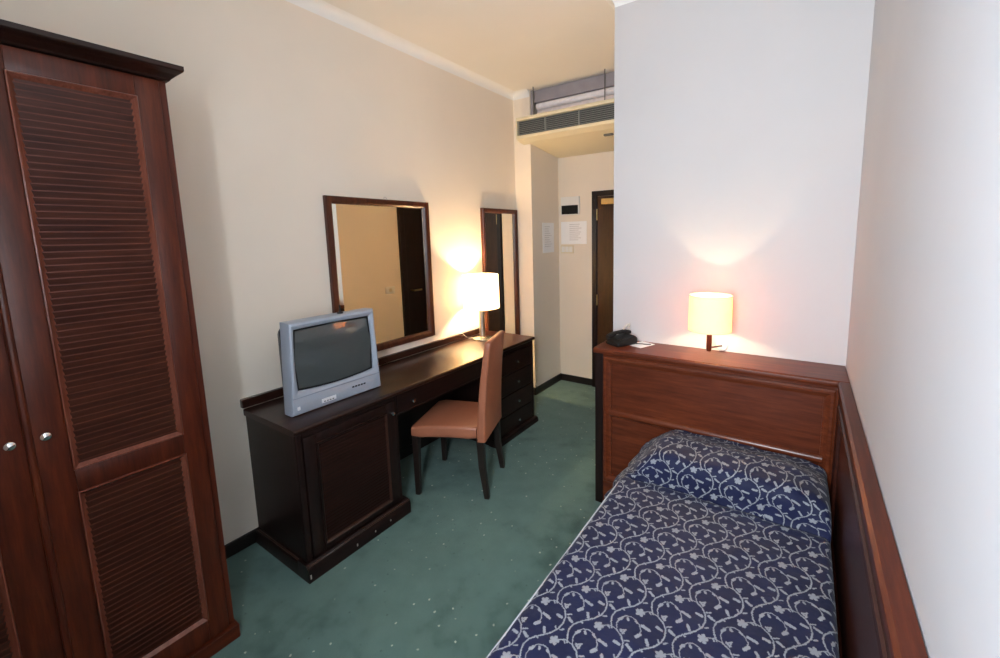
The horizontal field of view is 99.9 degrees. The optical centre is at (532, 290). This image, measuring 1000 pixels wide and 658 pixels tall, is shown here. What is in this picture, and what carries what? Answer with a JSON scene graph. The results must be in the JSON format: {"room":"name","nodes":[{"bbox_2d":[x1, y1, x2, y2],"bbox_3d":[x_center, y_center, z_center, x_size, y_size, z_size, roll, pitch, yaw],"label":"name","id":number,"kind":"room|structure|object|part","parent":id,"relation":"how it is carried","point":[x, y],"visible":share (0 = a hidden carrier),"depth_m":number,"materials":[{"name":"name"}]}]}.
{"room":"hotel room","nodes":[
{"label":"hotel room","id":0,"kind":"room"},
{"bbox_2d":[0,0,515,544],"bbox_3d":[-1.223,-0.180,2.608,0.100,2.925,3.787,4,9,33],"label":"wall","id":1,"kind":"structure","parent":0,"point":[276,107],"depth_m":2.25,"materials":[{"name":"beige paint"}]},
{"bbox_2d":[322,195,434,351],"bbox_3d":[-0.991,-0.116,2.853,0.030,1.028,0.805,4,9,33],"label":"wall mirror","id":2,"kind":"object","parent":1,"relation":"attached to","point":[379,250],"visible":0.93,"depth_m":2.84,"materials":[{"name":"brown wood"}]},
{"bbox_2d":[225,373,560,558],"bbox_3d":[-0.926,1.210,2.931,0.199,0.072,4.309,4,9,33],"label":"baseboard","id":3,"kind":"structure","parent":1,"relation":"attached to","point":[239,544],"depth_m":2.25,"materials":[{"name":"black wood"}]},
{"bbox_2d":[285,0,513,99],"bbox_3d":[-1.187,-1.597,2.377,0.058,0.058,3.787,4,9,33],"label":"trim","id":4,"kind":"structure","parent":1,"relation":"attached to","point":[322,8],"depth_m":2.80,"materials":[{"name":"paint"}]},
{"bbox_2d":[480,208,519,334],"bbox_3d":[-0.287,-0.105,3.947,0.030,1.306,0.525,4,9,33],"label":"wall mirror","id":5,"kind":"object","parent":1,"relation":"attached to","point":[499,227],"visible":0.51,"depth_m":3.97,"materials":[{"name":"brown wood"}]},
{"bbox_2d":[513,88,528,100],"bbox_3d":[-0.121,-1.819,3.893,0.185,0.058,0.058,4,9,33],"label":"trim","id":6,"kind":"structure","parent":1,"relation":"attached to","point":[523,93],"depth_m":3.90,"materials":[{"name":"paint"}]},
{"bbox_2d":[210,380,600,657],"bbox_3d":[0.079,1.360,2.296,2.789,0.100,4.509,4,9,33],"label":"floor","id":7,"kind":"structure","parent":0,"point":[449,578],"depth_m":2.08,"materials":[{"name":"green carpet"}]},
{"bbox_2d":[0,19,240,657],"bbox_3d":[-1.656,0.368,1.330,0.574,2.191,0.940,4,9,33],"label":"wardrobe","id":8,"kind":"object","parent":7,"relation":"on","point":[112,545],"visible":1,"depth_m":1.33,"materials":[{"name":"brown wood"}]},
{"bbox_3d":[-1.583,1.004,1.110,0.010,0.687,0.268,4,9,33],"label":"louver panel","id":9,"kind":"part","parent":8,"relation":"part of","materials":[{"name":"brown wood"}]},
{"bbox_3d":[-1.470,0.435,1.178,0.033,0.024,0.024,4,9,33],"label":"knob","id":10,"kind":"part","parent":8,"relation":"part of","materials":[{"name":"silver metal"}]},
{"bbox_3d":[-1.590,0.398,1.036,0.030,2.083,0.416,4,9,33],"label":"door","id":11,"kind":"part","parent":8,"relation":"part of","materials":[{"name":"brown wood"}]},
{"bbox_3d":[-1.434,0.427,1.234,0.033,0.024,0.024,4,9,33],"label":"knob","id":12,"kind":"part","parent":8,"relation":"part of","materials":[{"name":"silver metal"}]},
{"bbox_3d":[-1.678,-0.697,1.189,0.574,0.041,0.940,4,9,33],"label":"cornice","id":13,"kind":"part","parent":8,"relation":"part of","materials":[{"name":"brown wood"}]},
{"bbox_3d":[-1.367,-0.041,1.341,0.010,1.171,0.268,4,9,33],"label":"louver panel","id":14,"kind":"part","parent":8,"relation":"part of","materials":[{"name":"brown wood"}]},
{"bbox_3d":[-1.346,0.951,1.473,0.010,0.687,0.268,4,9,33],"label":"louver panel","id":15,"kind":"part","parent":8,"relation":"part of","materials":[{"name":"brown wood"}]},
{"bbox_2d":[240,328,537,583],"bbox_3d":[-0.728,0.845,2.894,0.532,0.797,2.016,4,9,33],"label":"writing desk","id":16,"kind":"object","parent":7,"relation":"on","point":[327,482],"visible":0.8,"depth_m":2.20,"materials":[{"name":"brown wood"}]},
{"bbox_2d":[277,305,380,416],"bbox_3d":[-1.153,0.325,2.284,0.340,0.504,0.500,4,9,34],"label":"television","id":17,"kind":"object","parent":16,"relation":"on","point":[326,359],"visible":1,"depth_m":2.16,"materials":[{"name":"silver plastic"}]},
{"bbox_3d":[-1.088,1.249,2.344,0.487,0.009,0.603,4,9,33],"label":"plinth moulding","id":18,"kind":"part","parent":16,"relation":"part of","materials":[{"name":"brown wood"}]},
{"bbox_3d":[-0.916,0.951,2.188,0.028,0.604,0.514,4,9,33],"label":"door","id":19,"kind":"part","parent":16,"relation":"part of","materials":[{"name":"brown wood"}]},
{"bbox_3d":[-0.918,0.959,2.193,0.012,0.528,0.394,4,9,33],"label":"louver panel","id":20,"kind":"part","parent":16,"relation":"part of","materials":[{"name":"brown wood"}]},
{"bbox_3d":[-0.716,0.824,2.898,0.427,0.597,0.878,4,9,33],"label":"kneehole panel","id":21,"kind":"part","parent":16,"relation":"part of","materials":[{"name":"brown wood"}]},
{"bbox_3d":[-0.547,0.598,2.755,0.020,0.112,0.860,4,9,33],"label":"drawer","id":22,"kind":"part","parent":16,"relation":"part of","materials":[{"name":"brown wood"}]},
{"bbox_2d":[460,273,499,340],"bbox_3d":[-0.423,0.135,3.481,0.301,0.538,0.300,4,9,33],"label":"desk lamp","id":23,"kind":"object","parent":16,"relation":"on","point":[480,290],"visible":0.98,"depth_m":3.35,"materials":[{"name":"white fabric"}]},
{"bbox_3d":[-0.425,0.005,3.463,0.300,0.276,0.300,4,9,33],"label":"lamp shade","id":24,"kind":"part","parent":23,"relation":"part of","materials":[{"name":"white fabric"}]},
{"bbox_3d":[-0.420,0.242,3.494,0.049,0.286,0.049,4,9,33],"label":"stem","id":25,"kind":"part","parent":23,"relation":"part of","materials":[{"name":"metal"}]},
{"bbox_3d":[-0.143,1.046,3.415,0.022,0.142,0.492,4,9,33],"label":"drawer","id":26,"kind":"part","parent":16,"relation":"part of","materials":[{"name":"brown wood"}]},
{"bbox_3d":[-0.146,0.893,3.395,0.022,0.157,0.492,4,9,33],"label":"drawer","id":27,"kind":"part","parent":16,"relation":"part of","materials":[{"name":"brown wood"}]},
{"bbox_3d":[-0.149,0.729,3.373,0.022,0.157,0.492,4,9,33],"label":"drawer","id":28,"kind":"part","parent":16,"relation":"part of","materials":[{"name":"brown wood"}]},
{"bbox_3d":[-0.153,0.568,3.352,0.022,0.157,0.492,4,9,33],"label":"drawer","id":29,"kind":"part","parent":16,"relation":"part of","materials":[{"name":"brown wood"}]},
{"bbox_2d":[411,330,504,499],"bbox_3d":[-0.455,0.768,2.735,0.513,0.981,0.442,0,8,12],"label":"dining chair","id":30,"kind":"object","parent":7,"relation":"on","point":[446,419],"visible":1,"depth_m":2.60,"materials":[{"name":"brown leather"}]},
{"bbox_3d":[-0.717,1.088,2.626,0.042,0.385,0.042,0,8,12],"label":"leg","id":31,"kind":"part","parent":30,"relation":"part of","materials":[{"name":"brown wood"}]},
{"bbox_3d":[-0.637,1.035,3.015,0.042,0.385,0.042,0,8,12],"label":"leg","id":32,"kind":"part","parent":30,"relation":"part of","materials":[{"name":"brown wood"}]},
{"bbox_3d":[-0.505,0.839,2.755,0.408,0.083,0.439,0,8,12],"label":"seat","id":33,"kind":"part","parent":30,"relation":"part of","materials":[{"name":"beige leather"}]},
{"bbox_3d":[-0.300,1.087,2.573,0.069,0.385,0.044,0,8,12],"label":"leg","id":34,"kind":"part","parent":30,"relation":"part of","materials":[{"name":"brown wood"}]},
{"bbox_3d":[-0.258,0.588,2.670,0.103,0.615,0.380,0,8,12],"label":"backrest","id":35,"kind":"part","parent":30,"relation":"part of","materials":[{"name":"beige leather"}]},
{"bbox_3d":[-0.233,1.042,2.901,0.069,0.385,0.044,0,8,12],"label":"leg","id":36,"kind":"part","parent":30,"relation":"part of","materials":[{"name":"brown wood"}]},
{"bbox_2d":[593,341,927,657],"bbox_3d":[0.349,0.944,1.376,1.178,0.955,2.394,4,9,33],"label":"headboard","id":37,"kind":"object","parent":7,"relation":"on","point":[806,410],"visible":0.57,"depth_m":1.93,"materials":[{"name":"brown wood"}]},
{"bbox_3d":[0.460,0.799,2.570,0.049,0.925,0.255,4,9,33],"label":"post","id":38,"kind":"part","parent":37,"relation":"part of","materials":[{"name":"brown wood"}]},
{"bbox_2d":[606,323,650,346],"bbox_3d":[0.554,0.257,2.447,0.206,0.115,0.177,-5,9,-29],"label":"desk phone","id":39,"kind":"object","parent":37,"relation":"on","point":[624,337],"visible":1,"depth_m":2.45,"materials":[{"name":"black plastic"}]},
{"bbox_2d":[630,341,654,347],"bbox_3d":[0.634,0.314,2.440,0.124,0.002,0.094,-6,9,-35],"label":"note card","id":40,"kind":"object","parent":37,"relation":"on","point":[634,345],"visible":0.79,"depth_m":2.42,"materials":[{"name":"white paper"}]},
{"bbox_2d":[486,430,839,657],"bbox_3d":[0.354,1.098,1.257,0.916,0.586,2.064,4,9,33],"label":"bedspread","id":41,"kind":"object","parent":37,"relation":"on","point":[702,546],"visible":1,"depth_m":1.39,"materials":[{"name":"blue fabric"}]},
{"bbox_3d":[0.868,0.728,2.144,1.010,0.044,0.028,4,9,33],"label":"rail","id":42,"kind":"part","parent":37,"relation":"part of","materials":[{"name":"brown wood"}]},
{"bbox_3d":[0.879,0.916,2.180,1.008,0.418,0.006,4,9,33],"label":"panel","id":43,"kind":"part","parent":37,"relation":"part of","materials":[{"name":"brown wood"}]},
{"bbox_3d":[0.872,0.568,2.134,1.008,0.284,0.006,4,9,33],"label":"panel","id":44,"kind":"part","parent":37,"relation":"part of","materials":[{"name":"brown wood"}]},
{"bbox_3d":[0.888,0.845,2.154,1.123,0.925,0.037,4,9,33],"label":"headboard","id":45,"kind":"part","parent":37,"relation":"part of","materials":[{"name":"brown wood"}]},
{"bbox_3d":[0.757,1.002,0.966,0.043,0.929,2.141,4,9,33],"label":"panel","id":46,"kind":"part","parent":37,"relation":"part of","materials":[{"name":"brown wood"}]},
{"bbox_3d":[0.743,0.530,0.896,0.043,0.026,2.124,4,9,33],"label":"rail","id":47,"kind":"part","parent":37,"relation":"part of","materials":[{"name":"brown wood"}]},
{"bbox_2d":[323,0,614,90],"bbox_3d":[0.016,-1.638,1.900,2.789,0.100,4.509,4,9,33],"label":"ceiling","id":48,"kind":"structure","parent":0,"point":[516,45],"depth_m":2.76,"materials":[{"name":"paint"}]},
{"bbox_2d":[516,69,613,157],"bbox_3d":[0.570,-1.572,3.745,1.302,0.536,0.652,4,9,33],"label":"air conditioner","id":49,"kind":"object","parent":48,"relation":"hanging from","point":[588,128],"visible":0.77,"depth_m":3.68,"materials":[{"name":"beige metal"}]},
{"bbox_3d":[0.430,-1.456,3.540,1.302,0.182,0.130,4,9,33],"label":"casing","id":50,"kind":"part","parent":49,"relation":"part of","materials":[{"name":"beige metal"}]},
{"bbox_2d":[517,103,613,135],"bbox_3d":[0.414,-1.449,3.507,1.292,0.132,0.044,4,9,33],"label":"grille","id":51,"kind":"object","parent":49,"relation":"attached to","point":[590,114],"depth_m":3.58,"materials":[{"name":"grey metal"}]},
{"bbox_3d":[0.590,-1.666,3.417,0.008,0.264,0.008,-6,9,-34],"label":"hanger rod","id":52,"kind":"part","parent":49,"relation":"part of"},
{"bbox_2d":[530,72,613,114],"bbox_3d":[0.637,-1.634,3.776,1.228,0.423,0.500,4,9,33],"label":"duct","id":53,"kind":"object","parent":48,"relation":"attached to","point":[591,89],"visible":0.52,"depth_m":3.67,"materials":[{"name":"grey metal"}]},
{"bbox_2d":[513,90,560,387],"bbox_3d":[0.024,-0.436,4.348,0.285,2.925,0.522,4,9,33],"label":"wall","id":54,"kind":"structure","parent":0,"point":[536,170],"depth_m":4.18,"materials":[{"name":"beige paint"}]},
{"bbox_2d":[542,223,553,252],"bbox_3d":[0.162,-0.541,4.287,0.008,0.302,0.220,4,9,33],"label":"paper notice","id":55,"kind":"object","parent":54,"relation":"attached to","point":[547,228],"visible":1,"depth_m":4.28,"materials":[{"name":"white paper"}]},
{"bbox_2d":[558,151,613,378],"bbox_3d":[0.711,-0.441,4.274,1.518,2.925,0.100,4,9,33],"label":"wall","id":56,"kind":"structure","parent":0,"point":[580,175],"depth_m":4.40,"materials":[{"name":"beige paint"}]},
{"bbox_2d":[561,245,573,252],"bbox_3d":[0.367,-0.437,4.429,0.150,0.086,0.014,4,9,33],"label":"light switch","id":57,"kind":"object","parent":56,"relation":"attached to","point":[564,248],"visible":1,"depth_m":4.42,"materials":[{"name":"beige plastic"}]},
{"bbox_2d":[561,196,579,214],"bbox_3d":[0.390,-0.877,4.338,0.210,0.185,0.034,4,9,33],"label":"wall display","id":58,"kind":"object","parent":56,"relation":"attached to","point":[569,205],"visible":1,"depth_m":4.32,"materials":[{"name":"white plastic"}]},
{"bbox_2d":[561,221,586,243],"bbox_3d":[0.430,-0.603,4.370,0.297,0.232,0.004,4,9,33],"label":"notice sheet","id":59,"kind":"object","parent":56,"relation":"attached to","point":[575,232],"visible":1,"depth_m":4.37,"materials":[{"name":"white paper"}]},
{"bbox_2d":[561,373,591,385],"bbox_3d":[0.477,0.965,4.563,0.395,0.072,0.014,4,9,33],"label":"baseboard","id":60,"kind":"structure","parent":56,"relation":"attached to","point":[566,377],"depth_m":4.55,"materials":[{"name":"black wood"}]},
{"bbox_2d":[592,190,613,386],"bbox_3d":[0.952,0.036,4.077,0.823,2.020,0.080,4,9,33],"label":"door","id":61,"kind":"structure","parent":56,"relation":"in","point":[602,202],"depth_m":4.22,"materials":[{"name":"brown wood"}]},
{"bbox_2d":[613,0,874,366],"bbox_3d":[1.426,-0.276,2.914,1.170,2.925,1.622,4,9,33],"label":"wall","id":62,"kind":"structure","parent":0,"point":[739,125],"depth_m":2.13,"materials":[{"name":"white paint"}]},
{"bbox_2d":[606,0,614,9],"bbox_3d":[0.793,-1.710,2.925,0.058,0.058,1.300,4,9,33],"label":"trim","id":63,"kind":"structure","parent":62,"relation":"attached to","point":[610,2],"depth_m":2.42,"materials":[{"name":"paint"}]},
{"bbox_2d":[614,0,635,6],"bbox_3d":[0.941,-1.595,2.028,1.170,0.058,0.058,4,9,33],"label":"trim","id":64,"kind":"structure","parent":62,"relation":"attached to","point":[617,3],"depth_m":2.35,"materials":[{"name":"paint"}]},
{"bbox_2d":[688,292,732,351],"bbox_3d":[0.920,0.179,2.154,0.202,0.329,0.302,4,9,33],"label":"wall lamp","id":65,"kind":"object","parent":62,"relation":"attached to","point":[710,313],"visible":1,"depth_m":2.03,"materials":[{"name":"beige fabric"}]},
{"bbox_3d":[0.894,0.246,2.121,0.026,0.126,0.026,4,9,33],"label":"stem","id":66,"kind":"part","parent":65,"relation":"part of","materials":[{"name":"brown wood"}]},
{"bbox_3d":[0.893,0.199,2.114,0.202,0.004,0.202,-8,10,-42],"label":"shade trim","id":67,"kind":"part","parent":65,"relation":"part of","materials":[{"name":"beige fabric"}]},
{"bbox_3d":[0.891,0.111,2.103,0.200,0.178,0.200,4,9,33],"label":"lamp shade","id":68,"kind":"part","parent":65,"relation":"part of","materials":[{"name":"white"}]},
{"bbox_3d":[0.889,0.024,2.091,0.202,0.004,0.202,-8,10,-42],"label":"shade trim","id":69,"kind":"part","parent":65,"relation":"part of","materials":[{"name":"white fabric"}]},
{"bbox_3d":[1.028,0.298,2.275,0.056,0.056,0.010,4,9,33],"label":"wall plate","id":70,"kind":"part","parent":65,"relation":"part of","materials":[{"name":"white plastic"}]},
{"bbox_2d":[846,0,999,657],"bbox_3d":[1.203,-0.073,1.413,0.100,2.925,4.409,4,9,33],"label":"wall","id":71,"kind":"structure","parent":0,"point":[923,358],"depth_m":0.71,"materials":[{"name":"paint"}]}
]}

